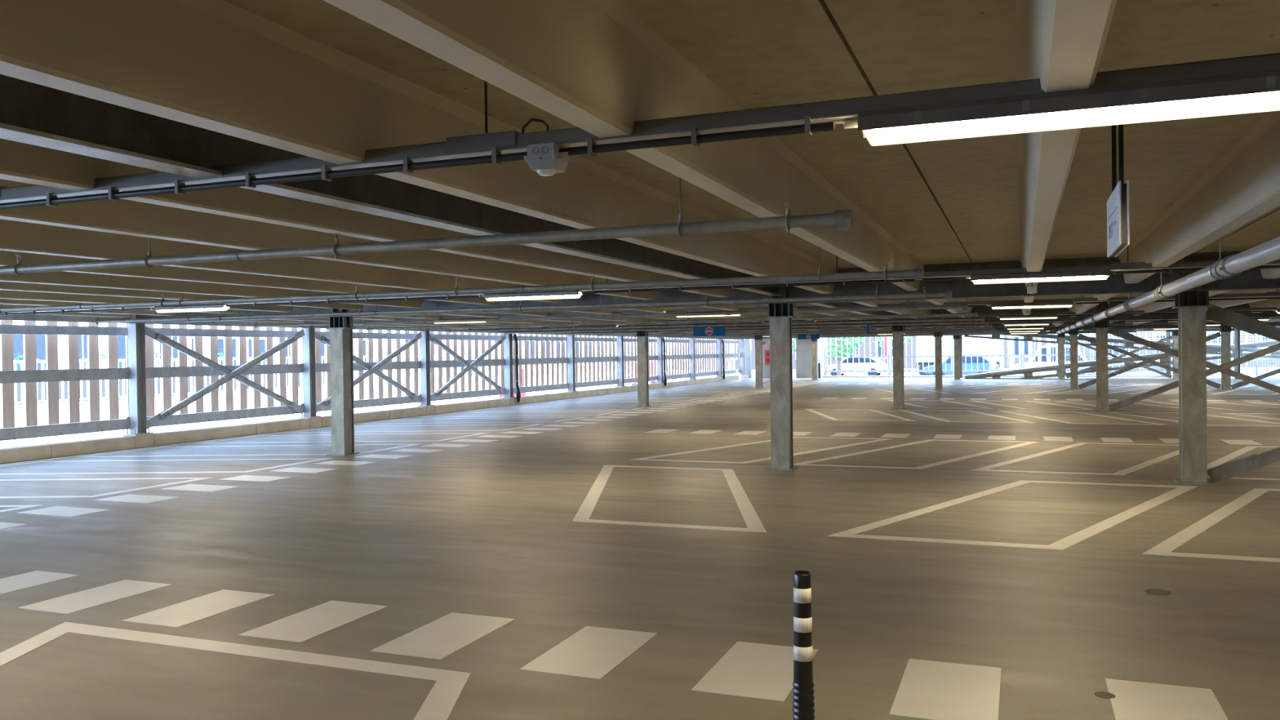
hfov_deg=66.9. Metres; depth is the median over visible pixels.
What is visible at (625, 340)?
rail
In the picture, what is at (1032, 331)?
strip light
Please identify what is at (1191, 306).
steel column
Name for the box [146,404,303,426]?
guard rail
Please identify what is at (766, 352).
sign
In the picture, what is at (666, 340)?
rail
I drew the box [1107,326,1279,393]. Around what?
brace
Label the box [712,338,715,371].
timber fin
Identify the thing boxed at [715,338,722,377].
post
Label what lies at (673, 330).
strip light
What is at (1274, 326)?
cable tray
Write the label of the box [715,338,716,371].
timber fin
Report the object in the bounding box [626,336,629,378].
timber fin
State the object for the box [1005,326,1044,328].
strip light
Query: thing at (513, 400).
block
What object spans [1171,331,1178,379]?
steel column
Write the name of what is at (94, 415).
timber fin
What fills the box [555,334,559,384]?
timber fin
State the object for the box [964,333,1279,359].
beam
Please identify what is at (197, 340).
timber fin
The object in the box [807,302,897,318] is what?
steel beam
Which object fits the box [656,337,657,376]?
timber fin
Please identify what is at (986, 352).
trailer
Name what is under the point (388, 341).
timber fin
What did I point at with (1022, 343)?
balustrade
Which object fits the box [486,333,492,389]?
timber fin
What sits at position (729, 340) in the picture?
timber fin
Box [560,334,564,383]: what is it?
timber fin
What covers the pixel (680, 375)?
guard rail
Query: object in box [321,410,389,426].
block
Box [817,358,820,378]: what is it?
barrier post
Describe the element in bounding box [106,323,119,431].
timber fin
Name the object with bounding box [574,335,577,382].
timber fin
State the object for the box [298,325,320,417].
post
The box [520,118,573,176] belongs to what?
sensor
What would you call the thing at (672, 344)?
timber fin
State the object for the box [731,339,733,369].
timber fin
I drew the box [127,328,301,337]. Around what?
rail
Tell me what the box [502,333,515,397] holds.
post
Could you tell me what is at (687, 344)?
timber fin
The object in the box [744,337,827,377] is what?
wall
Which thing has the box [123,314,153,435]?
post
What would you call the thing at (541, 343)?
timber fin
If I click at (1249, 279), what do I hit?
steel beam
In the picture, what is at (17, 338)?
building
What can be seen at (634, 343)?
timber fin
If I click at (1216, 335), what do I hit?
brace
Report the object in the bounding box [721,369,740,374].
guard rail
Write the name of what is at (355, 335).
rail
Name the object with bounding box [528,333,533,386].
timber fin
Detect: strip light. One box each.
[154,303,230,311]
[432,317,485,319]
[482,289,582,298]
[573,324,617,327]
[659,329,693,331]
[682,311,725,312]
[763,320,815,323]
[816,326,856,328]
[843,69,1279,137]
[965,269,1110,281]
[987,301,1073,307]
[996,314,1057,318]
[1002,321,1049,324]
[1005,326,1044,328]
[1007,330,1039,331]
[1008,331,1038,333]
[1135,329,1166,331]
[1177,323,1221,324]
[1253,316,1269,319]
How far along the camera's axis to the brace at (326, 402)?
24.22 m
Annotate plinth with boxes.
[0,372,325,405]
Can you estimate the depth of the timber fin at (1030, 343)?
55.08 m
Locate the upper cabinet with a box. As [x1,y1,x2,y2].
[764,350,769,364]
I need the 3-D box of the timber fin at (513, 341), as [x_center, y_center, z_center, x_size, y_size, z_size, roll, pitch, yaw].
[-4.199,-0.432,32.261,0.044,3.100,0.200,-1,1,21]
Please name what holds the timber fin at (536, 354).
attached to the batten
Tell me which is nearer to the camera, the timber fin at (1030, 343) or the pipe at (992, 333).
the pipe at (992, 333)
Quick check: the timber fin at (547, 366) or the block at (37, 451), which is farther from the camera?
the timber fin at (547, 366)
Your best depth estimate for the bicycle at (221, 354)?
44.88 m
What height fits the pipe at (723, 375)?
2.140 m
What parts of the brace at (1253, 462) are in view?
gusset plate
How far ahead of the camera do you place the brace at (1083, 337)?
35.96 m
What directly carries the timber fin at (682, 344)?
attached to the batten
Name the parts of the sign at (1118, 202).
hanger rod, sign panel, sign frame, hanger rod, sign panel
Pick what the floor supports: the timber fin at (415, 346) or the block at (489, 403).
the block at (489, 403)
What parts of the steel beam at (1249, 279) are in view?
stiffener plate, stiffener plate, stiffener plate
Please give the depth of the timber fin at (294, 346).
22.49 m
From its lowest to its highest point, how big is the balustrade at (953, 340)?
2.500 m
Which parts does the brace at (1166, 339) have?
gusset plate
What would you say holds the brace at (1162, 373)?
attached to the steel column at (1174, 334)
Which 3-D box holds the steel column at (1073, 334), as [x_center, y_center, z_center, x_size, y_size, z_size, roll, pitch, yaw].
[16.450,-0.025,36.732,0.380,2.250,0.360,-1,1,21]
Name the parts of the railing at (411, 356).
rail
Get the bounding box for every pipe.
[0,177,853,277]
[0,246,924,314]
[94,287,951,324]
[253,300,968,328]
[366,309,977,330]
[448,315,984,333]
[503,320,988,333]
[513,333,520,402]
[555,324,992,335]
[598,326,995,336]
[634,328,997,337]
[662,337,666,386]
[668,331,999,337]
[695,331,1001,339]
[717,333,1003,339]
[721,339,725,379]
[1056,235,1279,333]
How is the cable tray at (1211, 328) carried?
hanging from the ceiling
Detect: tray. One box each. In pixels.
[0,53,1279,209]
[0,246,1279,315]
[303,288,1279,323]
[468,306,1277,329]
[571,316,1279,333]
[648,320,1279,335]
[737,326,1279,337]
[995,316,1279,323]
[1000,325,1279,331]
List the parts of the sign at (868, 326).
sign panel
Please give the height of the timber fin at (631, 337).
3.100 m
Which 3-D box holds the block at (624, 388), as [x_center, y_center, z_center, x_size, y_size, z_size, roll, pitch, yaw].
[-0.757,1.181,38.961,0.320,0.235,0.400,-1,1,21]
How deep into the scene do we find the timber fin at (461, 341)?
29.23 m
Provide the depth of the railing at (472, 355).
55.32 m
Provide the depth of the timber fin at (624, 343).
41.24 m
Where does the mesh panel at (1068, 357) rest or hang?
on the grass verge
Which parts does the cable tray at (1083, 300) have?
splice plate, splice plate, splice plate, splice plate, splice plate, splice plate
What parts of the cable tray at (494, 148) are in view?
splice plate, hanger rod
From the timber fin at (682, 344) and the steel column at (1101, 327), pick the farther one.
the timber fin at (682, 344)
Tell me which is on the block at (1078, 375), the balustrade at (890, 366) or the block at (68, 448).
the balustrade at (890, 366)
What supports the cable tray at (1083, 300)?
hanging from the ceiling
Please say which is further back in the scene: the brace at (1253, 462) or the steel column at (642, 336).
the steel column at (642, 336)
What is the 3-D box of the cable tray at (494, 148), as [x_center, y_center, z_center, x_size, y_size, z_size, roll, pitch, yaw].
[0.590,-0.908,3.028,28.100,0.410,0.101,-1,1,21]
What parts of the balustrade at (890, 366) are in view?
post, rail, rail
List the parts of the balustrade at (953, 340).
post, rail, rail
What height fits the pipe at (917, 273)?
0.510 m
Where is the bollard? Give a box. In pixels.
[792,570,814,719]
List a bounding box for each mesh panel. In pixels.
[1055,333,1118,374]
[1119,332,1173,374]
[1206,330,1256,376]
[1256,333,1279,376]
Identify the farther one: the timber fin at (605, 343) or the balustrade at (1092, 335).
the balustrade at (1092, 335)
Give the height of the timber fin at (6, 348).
3.100 m
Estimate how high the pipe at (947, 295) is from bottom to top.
0.510 m
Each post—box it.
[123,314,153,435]
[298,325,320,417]
[418,328,434,406]
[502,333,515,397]
[565,332,577,391]
[615,333,624,386]
[655,337,663,382]
[688,337,697,379]
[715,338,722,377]
[738,338,746,374]
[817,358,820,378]
[959,335,962,377]
[1164,332,1170,377]
[1230,330,1234,368]
[1234,328,1239,379]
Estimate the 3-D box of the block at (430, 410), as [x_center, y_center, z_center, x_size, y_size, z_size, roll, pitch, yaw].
[-5.779,1.353,26.173,0.320,0.235,0.400,-1,1,21]
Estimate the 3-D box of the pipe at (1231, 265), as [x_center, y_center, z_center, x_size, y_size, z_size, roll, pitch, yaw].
[7.934,-1.001,16.747,0.162,0.643,39.000,-1,1,21]
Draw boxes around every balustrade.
[823,336,888,375]
[888,335,951,375]
[951,334,1021,375]
[1020,333,1091,374]
[1090,332,1165,374]
[1170,330,1247,374]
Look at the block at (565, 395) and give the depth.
33.67 m
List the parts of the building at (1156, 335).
pane, pane, pane, pane, pane, pane, pane, pane, pane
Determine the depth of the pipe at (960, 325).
29.76 m
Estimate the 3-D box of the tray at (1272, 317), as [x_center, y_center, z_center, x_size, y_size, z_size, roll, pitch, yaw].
[10.700,-1.121,28.768,28.100,0.054,0.092,-1,1,21]
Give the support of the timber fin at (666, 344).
attached to the batten
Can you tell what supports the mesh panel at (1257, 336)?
on the grass verge
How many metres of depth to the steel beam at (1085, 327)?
36.99 m
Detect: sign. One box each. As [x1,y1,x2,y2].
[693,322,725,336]
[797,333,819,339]
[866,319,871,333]
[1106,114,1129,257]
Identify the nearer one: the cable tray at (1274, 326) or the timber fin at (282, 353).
the timber fin at (282, 353)
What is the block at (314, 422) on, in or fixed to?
on the floor
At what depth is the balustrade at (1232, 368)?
47.99 m
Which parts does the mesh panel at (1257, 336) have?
post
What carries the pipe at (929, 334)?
hanging from the ceiling
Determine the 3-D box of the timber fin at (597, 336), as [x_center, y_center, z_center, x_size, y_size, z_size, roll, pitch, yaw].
[-1.694,-0.518,38.640,0.044,3.100,0.200,-1,1,21]
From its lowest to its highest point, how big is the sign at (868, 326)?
0.710 m
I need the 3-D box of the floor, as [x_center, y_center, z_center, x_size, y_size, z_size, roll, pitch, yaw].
[8.319,1.472,22.646,29.100,0.302,64.200,-1,1,21]
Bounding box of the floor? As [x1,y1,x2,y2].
[0,376,1279,719]
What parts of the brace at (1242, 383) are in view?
gusset plate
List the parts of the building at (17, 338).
pane, pane, pane, pane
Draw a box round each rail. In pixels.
[0,324,127,335]
[0,368,128,383]
[0,418,129,440]
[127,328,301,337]
[146,364,302,377]
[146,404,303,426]
[301,331,417,339]
[315,360,420,372]
[315,395,420,411]
[418,333,502,340]
[430,359,504,368]
[431,388,504,400]
[502,335,565,341]
[512,357,568,364]
[513,383,568,393]
[565,337,615,342]
[574,356,617,363]
[575,379,617,387]
[615,337,655,342]
[623,355,657,360]
[623,376,657,383]
[655,338,688,342]
[662,354,689,359]
[662,373,690,379]
[688,339,715,342]
[694,354,717,358]
[695,371,717,376]
[715,340,738,343]
[721,353,740,357]
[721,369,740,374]
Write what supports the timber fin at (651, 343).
attached to the batten
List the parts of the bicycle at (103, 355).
frame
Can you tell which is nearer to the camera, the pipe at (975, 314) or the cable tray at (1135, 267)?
the cable tray at (1135, 267)
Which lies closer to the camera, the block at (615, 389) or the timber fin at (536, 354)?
the timber fin at (536, 354)
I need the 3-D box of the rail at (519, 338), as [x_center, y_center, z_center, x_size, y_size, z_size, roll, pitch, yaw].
[-3.554,-0.723,32.652,0.100,0.150,4.580,-1,1,21]
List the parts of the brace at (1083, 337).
gusset plate, gusset plate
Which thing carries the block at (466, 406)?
on the floor
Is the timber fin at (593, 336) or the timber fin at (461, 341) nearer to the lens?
the timber fin at (461, 341)
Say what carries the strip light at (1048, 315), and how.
attached to the cable tray at (1271, 308)
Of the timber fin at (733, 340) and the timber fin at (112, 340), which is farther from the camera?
the timber fin at (733, 340)
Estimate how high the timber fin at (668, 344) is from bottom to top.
3.100 m
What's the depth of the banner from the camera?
59.22 m
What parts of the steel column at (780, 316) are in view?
cap plate, plate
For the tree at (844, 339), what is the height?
4.920 m
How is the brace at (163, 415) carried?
attached to the post at (308, 356)
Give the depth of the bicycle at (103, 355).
39.07 m
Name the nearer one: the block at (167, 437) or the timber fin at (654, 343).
the block at (167, 437)
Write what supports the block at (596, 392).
on the floor
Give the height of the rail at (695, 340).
0.150 m
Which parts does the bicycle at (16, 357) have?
frame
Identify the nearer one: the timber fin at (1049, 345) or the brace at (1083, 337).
the brace at (1083, 337)
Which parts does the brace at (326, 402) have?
gusset plate, gusset plate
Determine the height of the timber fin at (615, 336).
3.100 m
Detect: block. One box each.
[0,444,50,463]
[44,435,135,457]
[123,433,154,448]
[153,423,256,445]
[249,418,309,434]
[298,416,321,428]
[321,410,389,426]
[382,406,426,418]
[417,405,435,414]
[434,400,483,413]
[480,398,510,408]
[502,397,516,405]
[516,394,552,404]
[546,391,573,400]
[573,391,578,398]
[577,388,606,397]
[604,386,622,394]
[622,386,626,392]
[626,385,637,391]
[648,382,662,389]
[665,381,684,387]
[678,379,694,385]
[697,377,712,383]
[711,377,721,382]
[724,375,736,381]
[736,374,744,379]
[821,374,1250,377]
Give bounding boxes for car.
[827,357,887,375]
[924,354,998,375]
[1013,344,1086,375]
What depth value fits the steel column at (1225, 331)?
34.80 m
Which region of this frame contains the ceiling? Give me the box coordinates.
[0,0,1279,333]
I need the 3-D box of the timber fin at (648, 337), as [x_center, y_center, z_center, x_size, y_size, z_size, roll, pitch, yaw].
[0.369,-0.588,43.894,0.044,3.100,0.200,-1,1,21]
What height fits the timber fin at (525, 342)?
3.100 m
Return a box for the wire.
[0,373,734,446]
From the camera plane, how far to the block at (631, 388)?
39.64 m
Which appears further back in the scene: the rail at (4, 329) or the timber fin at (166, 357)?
the timber fin at (166, 357)
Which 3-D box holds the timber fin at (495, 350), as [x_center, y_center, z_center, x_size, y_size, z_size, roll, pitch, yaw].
[-4.641,-0.417,31.135,0.044,3.100,0.200,-1,1,21]
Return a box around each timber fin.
[0,320,14,440]
[22,320,37,426]
[44,321,59,436]
[66,321,79,434]
[86,322,100,421]
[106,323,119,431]
[124,323,128,417]
[145,324,155,417]
[160,324,172,411]
[177,324,188,424]
[193,324,204,413]
[208,325,218,411]
[223,325,233,420]
[237,326,247,418]
[251,326,261,408]
[264,327,274,407]
[277,327,286,406]
[289,327,298,404]
[315,328,321,403]
[324,328,330,398]
[352,329,354,399]
[356,329,364,408]
[366,329,373,399]
[376,329,383,398]
[386,330,392,397]
[395,330,401,396]
[404,330,409,395]
[412,330,418,395]
[430,331,435,394]
[436,331,442,389]
[444,331,450,392]
[452,332,457,392]
[459,332,464,391]
[466,332,471,391]
[473,332,478,397]
[480,333,485,390]
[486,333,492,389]
[493,333,497,389]
[499,333,504,388]
[512,333,515,387]
[517,333,522,386]
[523,333,528,386]
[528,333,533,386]
[534,333,538,386]
[539,334,543,385]
[545,334,549,385]
[550,334,554,384]
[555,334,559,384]
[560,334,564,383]
[564,334,568,383]
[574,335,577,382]
[578,335,582,387]
[582,335,586,382]
[587,335,591,381]
[591,335,595,381]
[595,335,599,381]
[600,336,603,380]
[604,336,607,380]
[608,336,611,379]
[611,336,615,379]
[615,336,617,379]
[623,336,626,378]
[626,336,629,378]
[630,336,633,377]
[633,337,636,377]
[648,337,649,376]
[649,337,653,376]
[653,337,656,376]
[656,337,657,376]
[662,343,663,375]
[665,337,667,375]
[667,337,671,374]
[671,337,673,374]
[673,337,675,374]
[675,337,679,374]
[679,337,681,373]
[681,337,684,373]
[684,337,686,373]
[686,337,688,373]
[694,338,696,373]
[697,338,698,373]
[698,338,701,372]
[701,338,703,372]
[703,338,706,372]
[706,338,708,372]
[708,338,710,372]
[710,338,712,371]
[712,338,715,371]
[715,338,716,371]
[721,338,723,370]
[723,338,725,370]
[724,339,727,370]
[727,339,728,370]
[728,339,731,369]
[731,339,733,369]
[733,339,734,369]
[991,334,994,372]
[1000,334,1004,368]
[1008,335,1013,375]
[1018,336,1022,375]
[1029,341,1031,367]
[1037,337,1041,375]
[1047,337,1051,374]
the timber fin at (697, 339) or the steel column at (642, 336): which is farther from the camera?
the timber fin at (697, 339)
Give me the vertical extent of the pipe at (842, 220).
0.510 m
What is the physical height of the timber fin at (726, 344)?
3.100 m
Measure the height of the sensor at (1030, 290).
0.504 m
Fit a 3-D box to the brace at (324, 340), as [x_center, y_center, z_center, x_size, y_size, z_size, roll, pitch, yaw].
[-6.659,0.229,24.042,0.090,1.918,4.318,-1,1,21]
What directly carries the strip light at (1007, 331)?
attached to the cable tray at (1274, 326)
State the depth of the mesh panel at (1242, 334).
52.16 m
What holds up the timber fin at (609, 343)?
attached to the batten
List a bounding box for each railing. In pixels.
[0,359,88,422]
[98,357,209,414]
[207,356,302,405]
[299,355,375,398]
[373,355,420,394]
[434,354,480,390]
[484,353,522,386]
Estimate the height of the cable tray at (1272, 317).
0.404 m
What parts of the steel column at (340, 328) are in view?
cap plate, plate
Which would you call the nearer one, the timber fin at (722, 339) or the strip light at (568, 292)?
the strip light at (568, 292)
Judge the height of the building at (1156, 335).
9.300 m
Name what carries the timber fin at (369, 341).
attached to the batten
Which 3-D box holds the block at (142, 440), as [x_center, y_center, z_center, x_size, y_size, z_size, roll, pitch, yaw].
[-9.127,1.467,17.647,0.320,0.235,0.400,-1,1,21]
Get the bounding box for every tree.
[791,337,795,353]
[826,337,863,375]
[870,336,915,348]
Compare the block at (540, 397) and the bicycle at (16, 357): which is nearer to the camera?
the block at (540, 397)
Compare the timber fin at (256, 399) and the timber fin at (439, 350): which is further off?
the timber fin at (439, 350)
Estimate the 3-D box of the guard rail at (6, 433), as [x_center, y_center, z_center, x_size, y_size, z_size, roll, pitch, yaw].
[-10.089,1.185,15.560,0.071,0.192,4.360,-1,1,21]
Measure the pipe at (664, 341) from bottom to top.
2.140 m
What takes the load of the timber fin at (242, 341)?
attached to the batten
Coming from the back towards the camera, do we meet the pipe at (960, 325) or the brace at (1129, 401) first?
the pipe at (960, 325)
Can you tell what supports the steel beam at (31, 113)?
attached to the ceiling
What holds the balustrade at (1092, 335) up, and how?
on the block at (1078, 375)
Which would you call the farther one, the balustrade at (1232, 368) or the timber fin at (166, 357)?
the balustrade at (1232, 368)
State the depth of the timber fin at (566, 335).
35.94 m
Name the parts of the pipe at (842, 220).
hanger rod, hanger rod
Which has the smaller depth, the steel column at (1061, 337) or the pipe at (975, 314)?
the pipe at (975, 314)
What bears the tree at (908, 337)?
on the street
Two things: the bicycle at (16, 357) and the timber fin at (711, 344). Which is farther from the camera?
the timber fin at (711, 344)
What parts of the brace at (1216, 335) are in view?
gusset plate, gusset plate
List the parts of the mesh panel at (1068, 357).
post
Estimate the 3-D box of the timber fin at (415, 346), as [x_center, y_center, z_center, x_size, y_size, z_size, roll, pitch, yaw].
[-6.262,-0.361,27.007,0.044,3.100,0.200,-1,1,21]
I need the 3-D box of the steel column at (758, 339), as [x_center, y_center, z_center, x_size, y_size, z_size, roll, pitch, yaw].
[5.058,0.081,41.207,0.380,2.250,0.360,-1,1,21]
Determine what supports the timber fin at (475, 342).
attached to the batten
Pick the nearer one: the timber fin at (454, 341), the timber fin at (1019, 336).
the timber fin at (454, 341)
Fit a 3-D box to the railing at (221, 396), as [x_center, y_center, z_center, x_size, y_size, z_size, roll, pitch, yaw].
[-16.141,0.850,40.942,0.300,1.930,5.190,-1,1,21]
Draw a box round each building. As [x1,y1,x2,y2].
[13,320,191,370]
[191,324,377,378]
[408,330,656,376]
[672,330,1279,369]
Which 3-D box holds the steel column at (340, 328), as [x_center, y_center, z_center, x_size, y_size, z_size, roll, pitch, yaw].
[-4.884,0.421,15.892,0.380,2.250,0.360,-1,1,21]
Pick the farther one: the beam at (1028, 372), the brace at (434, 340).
the beam at (1028, 372)
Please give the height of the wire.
0.170 m
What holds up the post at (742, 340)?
on the block
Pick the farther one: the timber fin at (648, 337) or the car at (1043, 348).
the car at (1043, 348)
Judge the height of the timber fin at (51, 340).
3.100 m
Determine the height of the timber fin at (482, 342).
3.100 m
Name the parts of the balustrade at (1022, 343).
post, rail, rail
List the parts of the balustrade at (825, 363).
post, rail, rail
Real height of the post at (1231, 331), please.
2.900 m
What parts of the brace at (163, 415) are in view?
gusset plate, gusset plate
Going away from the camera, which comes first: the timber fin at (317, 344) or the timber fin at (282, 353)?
the timber fin at (282, 353)
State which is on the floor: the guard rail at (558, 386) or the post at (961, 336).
the post at (961, 336)
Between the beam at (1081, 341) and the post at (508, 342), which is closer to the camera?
the post at (508, 342)
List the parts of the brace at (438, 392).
gusset plate, gusset plate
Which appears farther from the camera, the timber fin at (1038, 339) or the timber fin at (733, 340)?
the timber fin at (733, 340)
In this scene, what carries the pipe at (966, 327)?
hanging from the ceiling
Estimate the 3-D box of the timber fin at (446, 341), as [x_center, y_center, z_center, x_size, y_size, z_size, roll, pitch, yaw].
[-5.673,-0.381,28.508,0.044,3.100,0.200,-1,1,21]
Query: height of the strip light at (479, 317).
0.094 m
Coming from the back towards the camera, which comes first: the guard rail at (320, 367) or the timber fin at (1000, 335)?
the timber fin at (1000, 335)
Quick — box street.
[577,368,1279,380]
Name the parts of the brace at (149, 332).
gusset plate, gusset plate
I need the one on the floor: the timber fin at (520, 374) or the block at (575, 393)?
the block at (575, 393)
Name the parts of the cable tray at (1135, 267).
splice plate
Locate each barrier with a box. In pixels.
[496,368,526,399]
[631,362,657,385]
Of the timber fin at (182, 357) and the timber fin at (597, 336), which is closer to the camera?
the timber fin at (182, 357)
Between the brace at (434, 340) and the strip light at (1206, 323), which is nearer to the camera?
the brace at (434, 340)
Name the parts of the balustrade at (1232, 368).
rail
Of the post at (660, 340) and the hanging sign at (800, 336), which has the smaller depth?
the hanging sign at (800, 336)
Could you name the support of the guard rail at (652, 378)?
attached to the post at (620, 339)
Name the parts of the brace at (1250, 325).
gusset plate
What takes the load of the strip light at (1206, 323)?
attached to the cable tray at (1275, 322)
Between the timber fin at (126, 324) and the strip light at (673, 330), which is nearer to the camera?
the timber fin at (126, 324)
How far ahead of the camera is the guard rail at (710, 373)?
49.87 m
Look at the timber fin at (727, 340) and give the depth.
55.84 m
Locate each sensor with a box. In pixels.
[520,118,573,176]
[1024,306,1031,314]
[1026,279,1037,293]
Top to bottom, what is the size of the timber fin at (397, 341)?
3.100 m
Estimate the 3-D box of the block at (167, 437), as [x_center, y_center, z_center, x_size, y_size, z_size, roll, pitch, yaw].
[-8.578,1.456,19.017,0.300,0.220,2.532,-1,1,21]
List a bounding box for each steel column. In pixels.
[325,316,359,455]
[634,330,651,407]
[753,335,764,388]
[764,302,798,471]
[811,338,818,379]
[889,325,906,409]
[933,332,943,388]
[952,335,960,379]
[1057,333,1066,379]
[1068,329,1079,389]
[1093,320,1111,411]
[1171,290,1213,484]
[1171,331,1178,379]
[1219,326,1232,389]
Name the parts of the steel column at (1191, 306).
cap plate, plate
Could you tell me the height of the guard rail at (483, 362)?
0.202 m
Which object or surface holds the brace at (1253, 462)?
attached to the steel column
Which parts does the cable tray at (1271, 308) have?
splice plate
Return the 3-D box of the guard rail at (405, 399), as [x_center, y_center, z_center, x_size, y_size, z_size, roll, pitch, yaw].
[-6.741,1.070,24.086,0.071,0.192,4.360,-1,1,21]
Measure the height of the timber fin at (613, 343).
3.100 m
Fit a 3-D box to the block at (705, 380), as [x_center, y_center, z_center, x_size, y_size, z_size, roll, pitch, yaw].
[3.140,1.055,48.856,0.300,0.220,2.532,-1,1,21]
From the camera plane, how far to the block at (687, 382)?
46.48 m
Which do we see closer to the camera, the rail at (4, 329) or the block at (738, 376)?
the rail at (4, 329)
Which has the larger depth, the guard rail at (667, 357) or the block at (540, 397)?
the guard rail at (667, 357)
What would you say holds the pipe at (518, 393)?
attached to the post at (508, 342)
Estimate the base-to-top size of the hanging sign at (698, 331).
0.685 m
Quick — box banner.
[883,336,887,375]
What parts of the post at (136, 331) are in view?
plate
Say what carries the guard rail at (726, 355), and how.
attached to the post at (718, 341)
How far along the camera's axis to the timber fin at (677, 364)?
47.62 m
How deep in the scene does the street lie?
71.24 m
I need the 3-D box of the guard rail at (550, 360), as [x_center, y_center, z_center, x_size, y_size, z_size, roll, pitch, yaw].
[-3.404,0.040,32.603,0.071,0.202,4.360,-1,1,21]
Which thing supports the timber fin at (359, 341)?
attached to the batten
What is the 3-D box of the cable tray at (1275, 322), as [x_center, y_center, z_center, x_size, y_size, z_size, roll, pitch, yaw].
[13.183,-1.343,35.094,28.100,0.404,0.095,-1,1,21]
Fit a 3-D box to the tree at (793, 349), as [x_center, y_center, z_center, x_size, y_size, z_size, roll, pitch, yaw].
[10.660,-1.738,71.031,3.966,5.919,4.052,-1,1,-13]
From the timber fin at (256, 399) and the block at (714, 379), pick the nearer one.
the timber fin at (256, 399)
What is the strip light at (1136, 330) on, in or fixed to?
attached to the cable tray at (1211, 328)
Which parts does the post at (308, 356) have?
plate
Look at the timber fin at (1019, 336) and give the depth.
55.29 m
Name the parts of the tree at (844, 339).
crown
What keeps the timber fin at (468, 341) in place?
attached to the batten
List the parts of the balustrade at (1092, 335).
post, rail, rail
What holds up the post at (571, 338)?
on the block at (575, 393)
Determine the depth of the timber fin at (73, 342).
17.23 m
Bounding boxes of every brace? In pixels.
[145,326,303,413]
[146,328,304,429]
[315,331,421,403]
[315,331,422,412]
[430,334,505,395]
[431,333,506,401]
[1065,337,1172,377]
[1066,335,1172,378]
[1077,333,1221,388]
[1078,331,1221,389]
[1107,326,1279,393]
[1108,342,1279,411]
[1205,303,1279,342]
[1207,447,1279,483]
[1231,368,1279,389]
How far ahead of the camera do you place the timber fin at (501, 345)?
31.48 m
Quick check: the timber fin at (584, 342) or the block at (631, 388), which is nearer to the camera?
the timber fin at (584, 342)
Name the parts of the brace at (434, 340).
gusset plate, gusset plate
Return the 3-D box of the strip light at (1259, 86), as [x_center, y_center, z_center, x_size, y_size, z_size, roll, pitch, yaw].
[1.241,-0.716,2.780,1.300,0.094,0.117,-1,1,21]
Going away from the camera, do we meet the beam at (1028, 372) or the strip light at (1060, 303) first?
the strip light at (1060, 303)
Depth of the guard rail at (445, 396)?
28.31 m
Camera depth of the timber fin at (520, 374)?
32.62 m
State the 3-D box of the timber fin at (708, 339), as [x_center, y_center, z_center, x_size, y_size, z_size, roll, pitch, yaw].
[3.759,-0.705,52.525,0.044,3.100,0.200,-1,1,21]
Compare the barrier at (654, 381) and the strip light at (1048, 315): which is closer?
the strip light at (1048, 315)
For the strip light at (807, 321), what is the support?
attached to the cable tray at (1271, 308)
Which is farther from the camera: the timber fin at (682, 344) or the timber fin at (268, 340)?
the timber fin at (682, 344)
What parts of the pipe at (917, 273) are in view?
hanger rod, hanger rod, hanger rod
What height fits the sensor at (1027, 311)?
0.504 m
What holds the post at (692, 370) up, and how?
on the block
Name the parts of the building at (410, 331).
pane, pane, pane, pane, pane, pane, pane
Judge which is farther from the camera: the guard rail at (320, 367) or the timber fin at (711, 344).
the timber fin at (711, 344)
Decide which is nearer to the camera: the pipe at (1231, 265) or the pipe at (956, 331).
the pipe at (1231, 265)
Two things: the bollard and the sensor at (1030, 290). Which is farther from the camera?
the sensor at (1030, 290)
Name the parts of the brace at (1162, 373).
gusset plate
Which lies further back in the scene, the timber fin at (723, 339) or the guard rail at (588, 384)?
the timber fin at (723, 339)
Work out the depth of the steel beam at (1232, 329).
48.05 m
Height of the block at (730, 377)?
0.220 m
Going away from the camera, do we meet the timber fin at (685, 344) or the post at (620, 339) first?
the post at (620, 339)
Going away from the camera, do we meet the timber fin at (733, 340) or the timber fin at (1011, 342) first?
the timber fin at (1011, 342)
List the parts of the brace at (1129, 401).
gusset plate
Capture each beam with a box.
[0,74,783,296]
[0,314,746,339]
[130,250,1279,323]
[506,302,1279,332]
[657,320,1279,337]
[732,327,1279,339]
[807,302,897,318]
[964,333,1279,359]
[964,340,1279,378]
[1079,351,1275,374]
[1080,335,1270,355]
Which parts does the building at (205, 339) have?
pane, pane, pane, pane, pane, pane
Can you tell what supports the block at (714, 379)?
on the floor
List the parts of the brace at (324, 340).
gusset plate, gusset plate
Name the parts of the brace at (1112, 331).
gusset plate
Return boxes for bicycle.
[13,353,44,370]
[80,350,106,368]
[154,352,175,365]
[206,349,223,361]
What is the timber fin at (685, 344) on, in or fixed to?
attached to the batten
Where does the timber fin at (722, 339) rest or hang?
attached to the batten
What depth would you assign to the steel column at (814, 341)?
52.26 m
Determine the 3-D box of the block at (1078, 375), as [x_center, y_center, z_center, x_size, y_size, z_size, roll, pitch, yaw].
[20.241,0.871,51.640,21.100,0.110,0.300,-1,1,21]
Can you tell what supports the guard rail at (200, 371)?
attached to the post at (136, 331)
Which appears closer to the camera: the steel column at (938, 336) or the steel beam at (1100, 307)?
the steel beam at (1100, 307)
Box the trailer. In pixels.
[915,334,999,375]
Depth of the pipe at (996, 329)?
36.47 m

